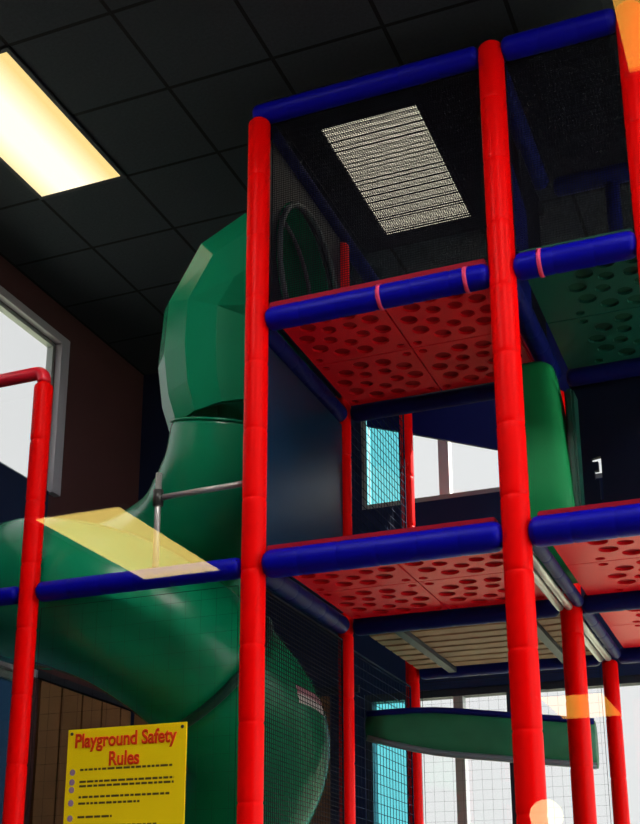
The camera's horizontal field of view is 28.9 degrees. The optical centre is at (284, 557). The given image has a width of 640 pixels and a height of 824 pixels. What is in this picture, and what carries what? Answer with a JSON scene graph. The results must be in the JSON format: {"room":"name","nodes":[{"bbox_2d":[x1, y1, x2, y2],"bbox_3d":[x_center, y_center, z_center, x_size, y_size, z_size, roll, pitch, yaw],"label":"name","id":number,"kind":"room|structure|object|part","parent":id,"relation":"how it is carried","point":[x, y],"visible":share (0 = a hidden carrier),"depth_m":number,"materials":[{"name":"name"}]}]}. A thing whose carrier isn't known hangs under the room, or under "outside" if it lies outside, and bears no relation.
{"room":"indoor playground","nodes":[
{"label":"indoor playground","id":0,"kind":"room"},
{"bbox_2d":[0,255,143,823],"bbox_3d":[-2.555,0.379,6.086,0.070,5.950,7.400,-7,-19,22],"label":"wall","id":1,"kind":"structure","parent":0,"point":[101,463],"depth_m":9.16,"materials":[{"name":"brown paint"}]},
{"bbox_2d":[0,668,12,823],"bbox_3d":[-2.092,1.551,6.872,0.060,2.200,2.000,-7,-19,22],"label":"window","id":2,"kind":"structure","parent":1,"relation":"in","point":[6,676],"depth_m":7.82,"materials":[{"name":"blue glass"}]},
{"bbox_3d":[-2.092,1.551,6.872,0.060,2.200,2.000,-7,-19,22],"label":"frame","id":3,"kind":"part","parent":2,"relation":"part of","materials":[{"name":"grey metal"}]},
{"bbox_2d":[0,660,37,677],"bbox_3d":[-2.027,0.479,7.211,0.040,0.050,2.040,-7,-19,22],"label":"trim","id":4,"kind":"structure","parent":1,"relation":"attached to","point":[4,665],"depth_m":7.83,"materials":[{"name":"grey metal"}]},
{"bbox_2d":[0,463,48,523],"bbox_3d":[-2.299,-0.527,6.851,0.035,0.845,3.430,-7,-19,22],"label":"trim","id":5,"kind":"structure","parent":1,"relation":"attached to","point":[13,486],"depth_m":8.07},
{"bbox_2d":[0,301,55,477],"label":"window","id":6,"kind":"structure","parent":1,"relation":"in","point":[50,358],"depth_m":8.30,"materials":[{"name":"grey metal"}]},
{"bbox_3d":[-1.774,-0.909,6.723,1.185,0.140,0.140,-7,-19,22],"label":"top rail","id":7,"kind":"part","parent":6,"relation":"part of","materials":[{"name":"red plastic"}]},
{"bbox_2d":[0,285,69,496],"bbox_3d":[-2.263,-1.485,7.212,0.050,1.190,3.550,-7,-19,22],"label":"trim","id":8,"kind":"structure","parent":1,"relation":"attached to","point":[54,476],"depth_m":8.65,"materials":[{"name":"grey"}]},
{"bbox_2d":[63,722,187,823],"bbox_3d":[-0.730,1.201,5.569,0.620,0.890,0.015,-7,-19,22],"label":"sign","id":9,"kind":"object","parent":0,"point":[136,774],"visible":1,"depth_m":5.63,"materials":[{"name":"yellow plastic"}]},
{"bbox_2d":[0,0,639,374],"bbox_3d":[1.146,-2.973,5.463,8.370,0.100,7.500,-7,-19,22],"label":"ceiling","id":10,"kind":"structure","parent":0,"point":[169,90],"depth_m":6.80,"materials":[{"name":"tile"}]},
{"bbox_2d":[0,46,126,199],"bbox_3d":[-1.470,-2.426,7.043,0.610,0.012,1.220,-7,-19,22],"label":"recessed light","id":11,"kind":"object","parent":10,"relation":"in","point":[42,144],"visible":1,"depth_m":7.15,"materials":[{"name":"white plastic"}]},
{"bbox_2d":[317,101,471,236],"bbox_3d":[0.690,-2.289,7.430,0.610,0.012,1.220,-7,-19,22],"label":"recessed light","id":12,"kind":"object","parent":10,"relation":"in","point":[412,101],"visible":0.09,"depth_m":7.33,"materials":[{"name":"white plastic"}]},
{"bbox_2d":[129,370,639,823],"bbox_3d":[2.550,0.939,7.743,7.970,5.950,0.200,-7,-19,22],"label":"wall","id":13,"kind":"structure","parent":0,"point":[155,432],"depth_m":8.65,"materials":[{"name":"blue paint"}]},
{"bbox_2d":[30,681,330,823],"bbox_3d":[-0.640,2.382,7.966,1.600,3.100,1.280,-7,-19,22],"label":"wainscoting","id":14,"kind":"structure","parent":13,"relation":"attached to","point":[113,717],"depth_m":8.25,"materials":[{"name":"brown wood"}]},
{"bbox_2d":[34,668,359,709],"bbox_3d":[-0.569,0.831,8.320,1.820,0.050,1.280,-7,-19,22],"label":"trim","id":15,"kind":"structure","parent":13,"relation":"attached to","point":[42,675],"depth_m":8.56,"materials":[{"name":"black"}]},
{"bbox_2d":[361,421,601,509],"bbox_3d":[1.437,-0.941,8.798,1.860,1.080,0.090,-7,-19,22],"label":"window","id":16,"kind":"structure","parent":13,"relation":"in","point":[444,447],"depth_m":8.82,"materials":[{"name":"grey metal"}]},
{"bbox_2d":[365,675,639,823],"bbox_3d":[3.196,1.993,7.072,5.720,2.840,0.090,-7,-19,22],"label":"window","id":17,"kind":"structure","parent":13,"relation":"in","point":[463,805],"depth_m":8.21,"materials":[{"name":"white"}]},
{"bbox_3d":[-1.827,1.221,-1.239,9.800,0.100,19.200,-7,-19,22],"label":"floor","id":18,"kind":"structure","parent":0,"visible":0},
{"bbox_2d":[2,381,52,823],"bbox_3d":[-1.273,1.155,5.837,0.200,4.335,0.200,-7,-19,22],"label":"post","id":19,"kind":"object","parent":18,"relation":"on","point":[33,531],"visible":1,"depth_m":6.08,"materials":[{"name":"red plastic"}]},
{"bbox_2d":[0,586,18,605],"bbox_3d":[-1.813,0.248,6.369,1.075,0.090,0.090,-7,-19,22],"label":"beam","id":20,"kind":"structure","parent":19,"relation":"attached to","point":[8,595],"depth_m":6.15,"materials":[{"name":"blue plastic"}]},
{"bbox_2d":[0,202,336,823],"bbox_3d":[-0.743,0.873,6.801,2.191,5.465,1.817,-7,-19,22],"label":"slide","id":21,"kind":"object","parent":18,"relation":"on","point":[201,365],"visible":0.66,"depth_m":6.37,"materials":[{"name":"green plastic"}]},
{"bbox_2d":[236,116,270,823],"bbox_3d":[-0.146,0.409,5.576,0.200,5.610,0.200,-7,-19,22],"label":"post","id":22,"kind":"object","parent":18,"relation":"on","point":[250,764],"visible":0.99,"depth_m":5.77,"materials":[{"name":"red plastic"}]},
{"bbox_2d":[35,558,240,601],"bbox_3d":[-0.705,0.112,5.920,1.110,0.100,0.100,-7,-19,22],"label":"beam","id":23,"kind":"structure","parent":22,"relation":"attached to","point":[230,568],"depth_m":5.87,"materials":[{"name":"blue plastic"}]},
{"bbox_2d":[27,585,238,823],"bbox_3d":[-0.714,1.625,5.451,1.072,3.012,0.002,-7,-19,22],"label":"safety net","id":24,"kind":"object","parent":23,"relation":"hanging from","point":[237,585],"visible":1,"depth_m":5.78,"materials":[{"name":"black fabric"}]},
{"bbox_2d":[147,472,241,568],"bbox_3d":[-0.415,-0.196,5.925,0.496,0.508,0.061,-7,-19,22],"label":"brace","id":25,"kind":"object","parent":22,"relation":"attached to","point":[159,496],"visible":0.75,"depth_m":5.98,"materials":[{"name":"metal"}]},
{"bbox_2d":[266,576,349,633],"bbox_3d":[0.096,0.216,6.232,0.100,0.100,1.120,-7,-19,22],"label":"beam","id":26,"kind":"structure","parent":22,"relation":"attached to","point":[286,588],"depth_m":6.20,"materials":[{"name":"blue plastic"}]},
{"bbox_2d":[263,590,344,823],"bbox_3d":[0.087,1.726,5.750,0.010,3.020,1.100,-7,-19,22],"label":"safety net","id":27,"kind":"object","parent":26,"relation":"hanging from","point":[341,706],"visible":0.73,"depth_m":6.06,"materials":[{"name":"black fabric"}]},
{"bbox_2d":[268,329,347,421],"bbox_3d":[0.103,-0.967,6.610,0.100,0.100,1.120,-7,-19,22],"label":"beam","id":28,"kind":"structure","parent":22,"relation":"attached to","point":[283,350],"depth_m":6.54,"materials":[{"name":"blue plastic"}]},
{"bbox_2d":[266,346,343,612],"bbox_3d":[0.100,-0.379,6.428,0.020,1.112,1.100,-7,-19,22],"label":"panel","id":29,"kind":"object","parent":28,"relation":"attached to","point":[304,500],"visible":0.62,"depth_m":6.38,"materials":[{"name":"blue plastic"}]},
{"bbox_2d":[252,46,477,123],"bbox_3d":[0.393,-2.356,6.226,1.195,0.108,0.108,-7,-19,22],"label":"beam","id":30,"kind":"structure","parent":22,"relation":"attached to","point":[464,60],"depth_m":6.17,"materials":[{"name":"blue plastic"}]},
{"bbox_2d":[270,70,487,302],"bbox_3d":[0.443,-1.809,6.068,1.106,1.044,0.006,-7,-19,22],"label":"safety net","id":31,"kind":"object","parent":30,"relation":"hanging from","point":[473,72],"visible":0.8,"depth_m":6.07,"materials":[{"name":"black fabric"}]},
{"bbox_2d":[265,264,488,330],"bbox_3d":[0.425,-1.219,5.846,1.110,0.124,0.124,-7,-19,22],"label":"beam","id":32,"kind":"structure","parent":22,"relation":"attached to","point":[466,279],"depth_m":5.79,"materials":[{"name":"blue plastic"}]},
{"bbox_2d":[269,258,534,405],"bbox_3d":[0.645,-1.117,6.386,1.080,0.064,1.165,-7,-19,22],"label":"deck","id":33,"kind":"object","parent":32,"relation":"on","point":[445,343],"visible":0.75,"depth_m":6.38,"materials":[{"name":"red plastic"}]},
{"bbox_2d":[262,522,502,577],"bbox_3d":[0.418,-0.027,5.466,1.110,0.132,0.132,-7,-19,22],"label":"beam","id":34,"kind":"structure","parent":22,"relation":"attached to","point":[480,538],"depth_m":5.40,"materials":[{"name":"blue plastic"}]},
{"bbox_2d":[267,517,547,618],"bbox_3d":[0.634,0.081,6.005,1.070,0.064,1.165,-7,-19,22],"label":"deck","id":35,"kind":"object","parent":34,"relation":"on","point":[472,580],"visible":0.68,"depth_m":6.06,"materials":[{"name":"red plastic"}]},
{"bbox_2d":[522,361,584,584],"bbox_3d":[1.276,-0.436,6.186,0.393,1.127,0.300,-7,-19,22],"label":"slide","id":36,"kind":"structure","parent":35,"relation":"on","point":[553,443],"depth_m":6.09,"materials":[{"name":"green plastic"}]},
{"bbox_2d":[336,242,355,823],"bbox_3d":[0.329,0.768,6.641,0.200,5.580,0.200,-7,-19,22],"label":"post","id":37,"kind":"object","parent":18,"relation":"on","point":[348,640],"visible":0.41,"depth_m":6.66,"materials":[{"name":"red plastic"}]},
{"bbox_2d":[270,124,378,282],"bbox_3d":[0.485,-1.837,7.818,0.090,0.090,2.945,-7,-19,22],"label":"beam","id":38,"kind":"structure","parent":37,"relation":"attached to","point":[275,143],"depth_m":7.17,"materials":[{"name":"blue plastic"}]},
{"bbox_2d":[268,140,341,397],"bbox_3d":[0.107,-1.565,6.806,0.020,1.038,1.100,-7,-19,22],"label":"panel","id":39,"kind":"object","parent":38,"relation":"attached to","point":[285,335],"visible":0.36,"depth_m":6.65,"materials":[{"name":"blue"}]},
{"bbox_2d":[350,276,406,533],"bbox_3d":[0.576,-0.560,7.655,0.009,2.159,1.109,-7,-19,22],"label":"safety net","id":40,"kind":"object","parent":37,"relation":"attached to","point":[402,420],"visible":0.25,"depth_m":7.70,"materials":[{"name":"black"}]},
{"bbox_2d":[354,650,413,823],"bbox_3d":[0.560,2.078,6.812,0.009,2.999,1.109,-7,-19,22],"label":"safety net","id":41,"kind":"object","parent":37,"relation":"attached to","point":[356,652],"visible":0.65,"depth_m":7.11,"materials":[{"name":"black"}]},
{"bbox_2d":[350,382,494,421],"bbox_3d":[0.896,-0.884,6.921,1.110,0.100,0.100,-7,-19,22],"label":"beam","id":42,"kind":"structure","parent":37,"relation":"attached to","point":[486,391],"depth_m":6.93,"materials":[{"name":"blue plastic"}]},
{"bbox_2d":[399,413,423,823],"bbox_3d":[0.804,1.292,7.653,0.200,5.202,0.200,-7,-19,22],"label":"post","id":43,"kind":"object","parent":18,"relation":"on","point":[412,674],"visible":0.52,"depth_m":7.80,"materials":[{"name":"red plastic"}]},
{"bbox_2d":[367,322,568,449],"bbox_3d":[1.307,-1.076,8.277,1.600,1.000,0.030,-7,-19,22],"label":"panel","id":44,"kind":"object","parent":43,"relation":"attached to","point":[473,424],"visible":0.12,"depth_m":8.25,"materials":[{"name":"blue plastic"}]},
{"bbox_2d":[419,655,600,679],"bbox_3d":[1.369,0.662,7.605,1.120,0.100,0.100,-7,-19,22],"label":"beam","id":45,"kind":"structure","parent":43,"relation":"attached to","point":[550,663],"depth_m":7.61,"materials":[{"name":"blue plastic"}]},
{"bbox_2d":[422,669,610,823],"bbox_3d":[1.360,2.167,7.124,1.103,3.023,0.003,-7,-19,22],"label":"safety net","id":46,"kind":"object","parent":45,"relation":"hanging from","point":[590,669],"visible":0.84,"depth_m":7.47,"materials":[{"name":"black fabric"}]},
{"bbox_2d":[478,39,547,823],"bbox_3d":[0.978,0.233,5.133,0.200,5.690,0.200,-7,-19,22],"label":"post","id":47,"kind":"object","parent":18,"relation":"on","point":[520,604],"visible":1,"depth_m":5.30,"materials":[{"name":"red plastic"}]},
{"bbox_2d":[504,60,548,189],"bbox_3d":[1.231,-2.259,6.516,0.100,0.100,1.105,-7,-19,22],"label":"beam","id":48,"kind":"structure","parent":47,"relation":"attached to","point":[512,86],"depth_m":6.56,"materials":[{"name":"blue plastic"}]},
{"bbox_2d":[277,69,544,252],"bbox_3d":[0.740,-2.171,6.914,1.131,0.011,1.451,-7,-19,22],"label":"safety net","id":49,"kind":"object","parent":48,"relation":"attached to","point":[413,91],"visible":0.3,"depth_m":6.88,"materials":[{"name":"black fabric"}]},
{"bbox_2d":[517,278,561,379],"bbox_3d":[1.224,-1.127,6.155,0.100,0.100,1.105,-7,-19,22],"label":"beam","id":50,"kind":"structure","parent":47,"relation":"attached to","point":[533,334],"depth_m":6.12,"materials":[{"name":"blue plastic"}]},
{"bbox_2d":[510,166,531,305],"bbox_3d":[1.128,-1.643,6.081,0.020,0.738,0.520,-7,-19,22],"label":"panel","id":51,"kind":"object","parent":50,"relation":"attached to","point":[525,284],"visible":0.12,"depth_m":6.16,"materials":[{"name":"blue plastic"}]},
{"bbox_2d":[532,544,583,610],"bbox_3d":[1.227,0.081,5.773,0.144,0.069,1.090,-7,-19,22],"label":"steel rail","id":52,"kind":"object","parent":47,"relation":"attached to","point":[543,580],"visible":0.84,"depth_m":5.81,"materials":[{"name":"silver metal"}]},
{"bbox_2d":[513,231,636,279],"bbox_3d":[1.286,-1.335,5.501,0.540,0.132,0.132,-7,-19,22],"label":"beam","id":53,"kind":"structure","parent":47,"relation":"attached to","point":[621,246],"depth_m":5.45,"materials":[{"name":"blue plastic"}]},
{"bbox_2d":[518,228,639,368],"bbox_3d":[1.656,-1.242,5.977,0.805,0.064,1.165,-7,-19,22],"label":"deck","id":54,"kind":"object","parent":53,"relation":"on","point":[592,314],"visible":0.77,"depth_m":6.02,"materials":[{"name":"green plastic"}]},
{"bbox_2d":[566,357,639,386],"bbox_3d":[1.895,-1.007,6.516,0.820,0.100,0.100,-7,-19,22],"label":"beam","id":55,"kind":"structure","parent":54,"relation":"attached to","point":[627,368],"depth_m":6.56,"materials":[{"name":"blue plastic"}]},
{"bbox_2d":[569,376,639,594],"bbox_3d":[1.920,-0.419,6.397,0.820,1.192,0.030,-7,-19,22],"label":"panel","id":56,"kind":"object","parent":55,"relation":"attached to","point":[609,411],"visible":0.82,"depth_m":6.54,"materials":[{"name":"blue"}]},
{"bbox_2d":[605,181,622,231],"bbox_3d":[1.816,-1.563,6.731,0.080,1.088,0.080,-7,-19,22],"label":"upright","id":57,"kind":"object","parent":55,"relation":"on","point":[616,186],"visible":0.23,"depth_m":6.82,"materials":[{"name":"blue plastic"}]},
{"bbox_2d":[553,162,629,196],"bbox_3d":[1.902,-2.139,6.878,0.820,0.110,0.110,-7,-19,22],"label":"beam","id":58,"kind":"structure","parent":57,"relation":"on","point":[612,165],"depth_m":6.91,"materials":[{"name":"blue plastic"}]},
{"bbox_2d":[505,31,627,180],"bbox_3d":[1.539,-2.322,6.425,0.561,0.011,1.131,-7,-19,22],"label":"safety net","id":59,"kind":"object","parent":58,"relation":"attached to","point":[588,47],"visible":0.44,"depth_m":6.41,"materials":[{"name":"black fabric"}]},
{"bbox_2d":[528,503,639,546],"bbox_3d":[1.279,-0.133,5.117,0.540,0.132,0.132,-7,-19,22],"label":"beam","id":60,"kind":"structure","parent":47,"relation":"attached to","point":[622,521],"depth_m":5.08,"materials":[{"name":"blue plastic"}]},
{"bbox_2d":[537,498,639,594],"bbox_3d":[1.656,-0.045,5.592,0.790,0.064,1.165,-7,-19,22],"label":"deck","id":61,"kind":"object","parent":60,"relation":"on","point":[610,565],"visible":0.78,"depth_m":5.68,"materials":[{"name":"red plastic"}]},
{"bbox_2d":[558,390,596,823],"bbox_3d":[1.450,1.200,6.004,0.200,4.382,0.200,-7,-19,22],"label":"post","id":62,"kind":"object","parent":18,"relation":"on","point":[572,629],"visible":0.54,"depth_m":6.10,"materials":[{"name":"red plastic"}]},
{"bbox_2d":[353,599,559,635],"bbox_3d":[0.889,0.318,6.537,1.110,0.100,0.100,-7,-19,22],"label":"beam","id":63,"kind":"structure","parent":62,"relation":"attached to","point":[487,614],"depth_m":6.52,"materials":[{"name":"blue plastic"}]},
{"bbox_2d":[370,612,592,672],"bbox_3d":[1.122,0.491,7.074,1.080,0.060,1.120,-7,-19,22],"label":"deck","id":64,"kind":"object","parent":63,"relation":"attached to","point":[448,648],"visible":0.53,"depth_m":7.09,"materials":[{"name":"brown wood"}]},
{"bbox_2d":[365,707,598,768],"bbox_3d":[1.074,0.993,6.762,1.259,0.349,0.115,-1,-18,6],"label":"slide","id":65,"kind":"object","parent":62,"relation":"attached to","point":[462,733],"visible":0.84,"depth_m":6.73,"materials":[{"name":"green plastic"}]},
{"bbox_2d":[582,608,620,661],"bbox_3d":[1.702,0.425,6.843,0.144,0.069,1.110,-7,-19,22],"label":"steel rail","id":66,"kind":"object","parent":62,"relation":"attached to","point":[592,643],"visible":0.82,"depth_m":6.89,"materials":[{"name":"silver metal"}]},
{"bbox_2d":[582,590,639,613],"bbox_3d":[1.888,0.195,6.133,0.820,0.100,0.100,-7,-19,22],"label":"beam","id":67,"kind":"structure","parent":62,"relation":"attached to","point":[628,600],"depth_m":6.19,"materials":[{"name":"blue plastic"}]},
{"bbox_2d":[600,609,639,647],"bbox_3d":[2.140,0.317,6.677,0.790,0.039,1.120,-7,-19,22],"label":"deck","id":68,"kind":"object","parent":67,"relation":"on","point":[625,625],"visible":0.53,"depth_m":6.80,"materials":[{"name":"red plastic"}]},
{"bbox_2d":[602,659,629,823],"bbox_3d":[1.921,2.122,6.889,0.200,3.170,0.200,-7,-19,22],"label":"post","id":69,"kind":"object","parent":18,"relation":"on","point":[619,792],"visible":0.98,"depth_m":7.19,"materials":[{"name":"red plastic"}]},
{"bbox_2d":[618,647,639,663],"bbox_3d":[2.359,0.540,7.204,0.830,0.100,0.100,-7,-19,22],"label":"beam","id":70,"kind":"structure","parent":69,"relation":"attached to","point":[628,655],"depth_m":7.29,"materials":[{"name":"blue plastic"}]},
{"bbox_2d":[615,0,639,286],"bbox_3d":[1.577,0.154,4.893,0.200,5.700,0.200,-7,-19,22],"label":"post","id":71,"kind":"object","parent":18,"relation":"on","point":[627,13],"visible":1,"depth_m":5.57,"materials":[{"name":"red plastic"}]},
{"bbox_2d":[501,8,615,60],"bbox_3d":[1.293,-2.467,5.862,0.540,0.116,0.116,-7,-19,22],"label":"beam","id":72,"kind":"structure","parent":71,"relation":"attached to","point":[601,23],"depth_m":5.82,"materials":[{"name":"blue plastic"}]},
{"bbox_2d":[504,33,633,252],"bbox_3d":[1.304,-1.915,5.720,0.536,1.044,0.006,-7,-19,22],"label":"safety net","id":73,"kind":"object","parent":72,"relation":"hanging from","point":[608,36],"visible":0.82,"depth_m":5.72,"materials":[{"name":"black fabric"}]}
]}

